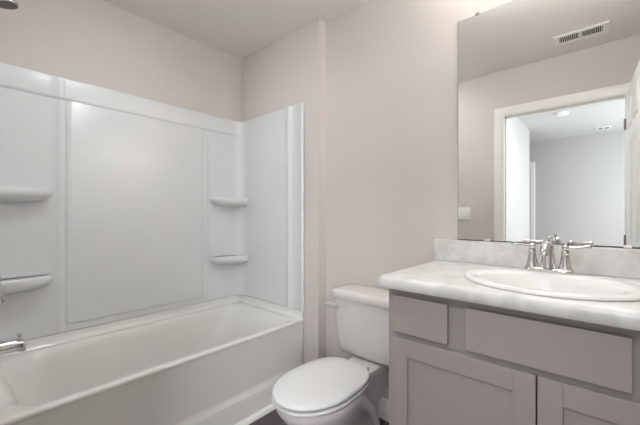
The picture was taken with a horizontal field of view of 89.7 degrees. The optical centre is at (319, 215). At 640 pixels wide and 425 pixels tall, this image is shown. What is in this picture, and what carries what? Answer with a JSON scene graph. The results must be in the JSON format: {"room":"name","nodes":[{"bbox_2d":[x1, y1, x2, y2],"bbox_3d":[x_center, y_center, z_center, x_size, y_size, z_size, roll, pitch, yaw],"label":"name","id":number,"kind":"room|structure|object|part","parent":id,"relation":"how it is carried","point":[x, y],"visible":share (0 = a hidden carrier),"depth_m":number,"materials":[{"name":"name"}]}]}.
{"room":"bathroom","nodes":[
{"label":"bathroom","id":0,"kind":"room"},
{"bbox_2d":[0,0,240,339],"bbox_3d":[-1.170,-0.058,2.134,0.100,2.445,1.810,0,0,42],"label":"wall","id":1,"kind":"structure","parent":0,"point":[100,43],"depth_m":1.99,"materials":[{"name":"white paint"}]},
{"bbox_2d":[0,62,303,340],"bbox_3d":[-0.870,-0.057,1.843,0.722,1.402,1.482,0,0,42],"label":"shower surround","id":2,"kind":"object","parent":1,"relation":"attached to","point":[115,205],"visible":1,"depth_m":2.02,"materials":[{"name":"white plastic"}]},
{"bbox_2d":[0,276,5,303],"bbox_3d":[-1.335,0.275,1.316,0.163,0.184,0.070,0,0,42],"label":"shower valve","id":3,"kind":"object","parent":2,"relation":"attached to","point":[2,297],"visible":1,"depth_m":1.32,"materials":[{"name":"silver metal"}]},
{"bbox_2d":[0,333,25,354],"bbox_3d":[-1.315,0.545,1.339,0.060,0.083,0.130,0,0,42],"label":"tub spout","id":4,"kind":"object","parent":2,"relation":"attached to","point":[14,345],"visible":1,"depth_m":1.34,"materials":[{"name":"silver metal"}]},
{"bbox_2d":[0,186,52,201],"bbox_3d":[-1.498,-0.102,1.598,0.105,0.072,0.275,0,0,42],"label":"shelf","id":5,"kind":"object","parent":2,"relation":"attached to","point":[7,193],"depth_m":1.60,"materials":[{"name":"white plastic"}]},
{"bbox_2d":[1,274,52,294],"bbox_3d":[-1.498,0.351,1.598,0.105,0.072,0.275,0,0,42],"label":"shelf","id":6,"kind":"object","parent":2,"relation":"attached to","point":[12,284],"depth_m":1.62,"materials":[{"name":"white plastic"}]},
{"bbox_3d":[-1.252,-0.057,1.414,0.722,1.402,0.334,0,0,42],"label":"corner panel","id":7,"kind":"part","parent":2,"relation":"part of","materials":[{"name":"white plastic"}]},
{"bbox_3d":[-1.135,-0.057,2.079,0.014,1.402,0.815,0,0,42],"label":"panel","id":8,"kind":"part","parent":2,"relation":"part of","materials":[{"name":"white plastic"}]},
{"bbox_2d":[210,254,248,264],"bbox_3d":[-0.699,0.351,2.495,0.105,0.072,0.275,0,0,42],"label":"shelf","id":9,"kind":"object","parent":2,"relation":"attached to","point":[215,259],"depth_m":2.48,"materials":[{"name":"white plastic"}]},
{"bbox_2d":[210,197,248,206],"bbox_3d":[-0.699,-0.102,2.495,0.105,0.072,0.275,0,0,42],"label":"shelf","id":10,"kind":"object","parent":2,"relation":"attached to","point":[214,201],"depth_m":2.46,"materials":[{"name":"white plastic"}]},
{"bbox_3d":[-0.488,-0.057,2.272,0.722,1.402,0.334,0,0,42],"label":"corner panel","id":11,"kind":"part","parent":2,"relation":"part of","materials":[{"name":"white plastic"}]},
{"bbox_2d":[102,0,367,59],"bbox_3d":[-0.161,-1.330,1.235,2.803,0.100,1.810,0,0,42],"label":"ceiling","id":12,"kind":"structure","parent":0,"point":[239,29],"depth_m":2.07,"materials":[{"name":"white paint"}]},
{"bbox_2d":[241,17,325,364],"bbox_3d":[-0.271,-0.058,2.427,0.852,2.445,0.176,0,0,42],"label":"wall","id":13,"kind":"structure","parent":0,"point":[290,70],"depth_m":2.13,"materials":[{"name":"white paint"}]},
{"bbox_2d":[249,409,388,424],"bbox_3d":[-0.161,1.215,1.235,2.803,0.100,1.810,0,0,42],"label":"floor","id":14,"kind":"structure","parent":0,"point":[272,418],"depth_m":1.82,"materials":[{"name":"plastic"}]},
{"bbox_2d":[0,295,303,424],"bbox_3d":[-0.869,0.906,1.842,0.727,0.518,1.486,0,0,42],"label":"bathtub","id":15,"kind":"object","parent":14,"relation":"on","point":[218,361],"visible":1,"depth_m":1.74,"materials":[{"name":"white plastic"}]},
{"bbox_2d":[235,403,275,424],"bbox_3d":[-0.588,1.152,1.592,0.026,0.026,1.491,0,0,42],"label":"trim","id":16,"kind":"structure","parent":15,"relation":"attached to","point":[269,408],"depth_m":1.84,"materials":[{"name":"white paint"}]},
{"bbox_2d":[272,284,388,424],"bbox_3d":[0.093,0.789,1.550,0.469,0.752,0.771,0,0,42],"label":"toilet","id":17,"kind":"object","parent":14,"relation":"on","point":[327,390],"visible":0.87,"depth_m":1.55,"materials":[{"name":"white ceramic"}]},
{"bbox_3d":[0.006,0.766,1.439,0.340,0.016,0.489,0,0,42],"label":"seat","id":18,"kind":"part","parent":17,"relation":"part of","materials":[{"name":"white plastic"}]},
{"bbox_3d":[0.006,0.741,1.440,0.336,0.023,0.489,0,0,42],"label":"lid","id":19,"kind":"part","parent":17,"relation":"part of","materials":[{"name":"white plastic"}]},
{"bbox_3d":[0.063,0.503,1.806,0.085,0.033,0.038,0,0,42],"label":"flush lever","id":20,"kind":"part","parent":17,"relation":"part of","materials":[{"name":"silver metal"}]},
{"bbox_3d":[0.284,0.436,1.753,0.453,0.048,0.214,0,0,42],"label":"tank lid","id":21,"kind":"part","parent":17,"relation":"part of","materials":[{"name":"white ceramic"}]},
{"bbox_3d":[0.288,0.618,1.757,0.435,0.313,0.199,0,0,42],"label":"tank","id":22,"kind":"part","parent":17,"relation":"part of","materials":[{"name":"white ceramic"}]},
{"bbox_2d":[389,289,639,424],"bbox_3d":[0.790,0.718,1.108,0.961,0.894,0.531,0,0,42],"label":"vanity cabinet","id":23,"kind":"object","parent":14,"relation":"on","point":[452,362],"visible":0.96,"depth_m":0.97,"materials":[{"name":"grey paint"}]},
{"bbox_3d":[0.356,0.368,1.151,0.202,0.136,0.018,0,0,42],"label":"drawer","id":24,"kind":"part","parent":23,"relation":"part of","materials":[{"name":"grey paint"}]},
{"bbox_3d":[0.451,0.753,1.070,0.346,0.478,0.006,0,0,42],"label":"door panel","id":25,"kind":"part","parent":23,"relation":"part of","materials":[{"name":"grey paint"}]},
{"bbox_3d":[0.449,0.753,1.068,0.452,0.594,0.018,0,0,42],"label":"door","id":26,"kind":"part","parent":23,"relation":"part of","materials":[{"name":"grey paint"}]},
{"bbox_2d":[379,239,639,330],"bbox_3d":[0.777,0.196,1.096,1.009,0.150,0.566,0,0,42],"label":"countertop","id":27,"kind":"structure","parent":23,"relation":"on","point":[443,277],"depth_m":1.16,"materials":[{"name":"white stone"}]},
{"bbox_2d":[511,236,591,274],"bbox_3d":[0.834,0.147,1.183,0.253,0.135,0.151,0,0,42],"label":"faucet","id":28,"kind":"object","parent":27,"relation":"on","point":[548,262],"visible":1,"depth_m":1.19,"materials":[{"name":"silver metal"}]},
{"bbox_3d":[0.810,0.119,1.279,0.025,0.025,0.088,0,0,-33],"label":"lever","id":29,"kind":"part","parent":28,"relation":"part of","materials":[{"name":"silver metal"}]},
{"bbox_3d":[0.827,0.165,1.252,0.047,0.068,0.047,0,0,42],"label":"handle","id":30,"kind":"part","parent":28,"relation":"part of","materials":[{"name":"silver metal"}]},
{"bbox_3d":[0.834,0.146,1.182,0.054,0.105,0.149,0,0,42],"label":"spout","id":31,"kind":"part","parent":28,"relation":"part of","materials":[{"name":"silver metal"}]},
{"bbox_3d":[0.865,0.206,1.218,0.156,0.016,0.052,0,0,42],"label":"plate","id":32,"kind":"part","parent":28,"relation":"part of","materials":[{"name":"silver metal"}]},
{"bbox_3d":[0.904,0.165,1.184,0.047,0.068,0.047,0,0,42],"label":"handle","id":33,"kind":"part","parent":28,"relation":"part of","materials":[{"name":"silver metal"}]},
{"bbox_3d":[0.932,0.119,1.169,0.088,0.025,0.025,0,0,26],"label":"lever","id":34,"kind":"part","parent":28,"relation":"part of","materials":[{"name":"silver metal"}]},
{"bbox_2d":[464,268,639,301],"bbox_3d":[0.755,0.289,1.075,0.504,0.152,0.444,0,0,42],"label":"sink","id":35,"kind":"object","parent":27,"relation":"in","point":[576,286],"visible":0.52,"depth_m":1.09,"materials":[{"name":"white ceramic"}]},
{"bbox_3d":[0.620,0.368,0.916,0.389,0.136,0.018,0,0,42],"label":"drawer","id":36,"kind":"part","parent":23,"relation":"part of","materials":[{"name":"grey paint"}]},
{"bbox_3d":[0.789,0.753,0.765,0.452,0.594,0.018,0,0,42],"label":"door","id":37,"kind":"part","parent":23,"relation":"part of","materials":[{"name":"grey paint"}]},
{"bbox_3d":[0.791,0.753,0.767,0.346,0.478,0.006,0,0,42],"label":"door panel","id":38,"kind":"part","parent":23,"relation":"part of","materials":[{"name":"grey paint"}]},
{"bbox_2d":[326,0,639,399],"bbox_3d":[0.763,-0.058,1.557,1.851,2.445,0.100,0,0,42],"label":"wall","id":39,"kind":"structure","parent":0,"point":[392,65],"depth_m":1.83,"materials":[{"name":"white paint"}]},
{"bbox_2d":[377,397,388,421],"bbox_3d":[0.325,1.106,1.872,0.751,0.118,0.013,0,0,42],"label":"baseboard","id":40,"kind":"structure","parent":39,"relation":"attached to","point":[383,409],"depth_m":1.83,"materials":[{"name":"white paint"}]},
{"bbox_2d":[434,239,639,278],"bbox_3d":[0.959,0.174,1.300,1.009,0.106,0.019,0,0,42],"label":"backsplash","id":41,"kind":"structure","parent":39,"relation":"attached to","point":[602,261],"depth_m":1.34,"materials":[{"name":"white stone"}]},
{"bbox_2d":[458,0,639,248],"bbox_3d":[0.962,-0.415,1.304,0.781,1.071,0.011,0,0,42],"label":"mirror","id":42,"kind":"object","parent":39,"relation":"attached to","point":[549,90],"visible":1,"depth_m":1.32,"materials":[{"name":"grey mirror"}]},
{"bbox_3d":[-1.370,-0.057,1.194,0.852,2.445,0.140,0,0,42],"label":"wall","id":43,"kind":"structure","parent":0,"visible":0},
{"bbox_2d":[0,0,18,9],"bbox_3d":[-1.324,-0.942,1.328,0.081,0.146,0.119,0,0,42],"label":"showerhead","id":44,"kind":"object","parent":43,"relation":"attached to","point":[5,4],"visible":1,"depth_m":1.34,"materials":[{"name":"silver metal"}]}
]}

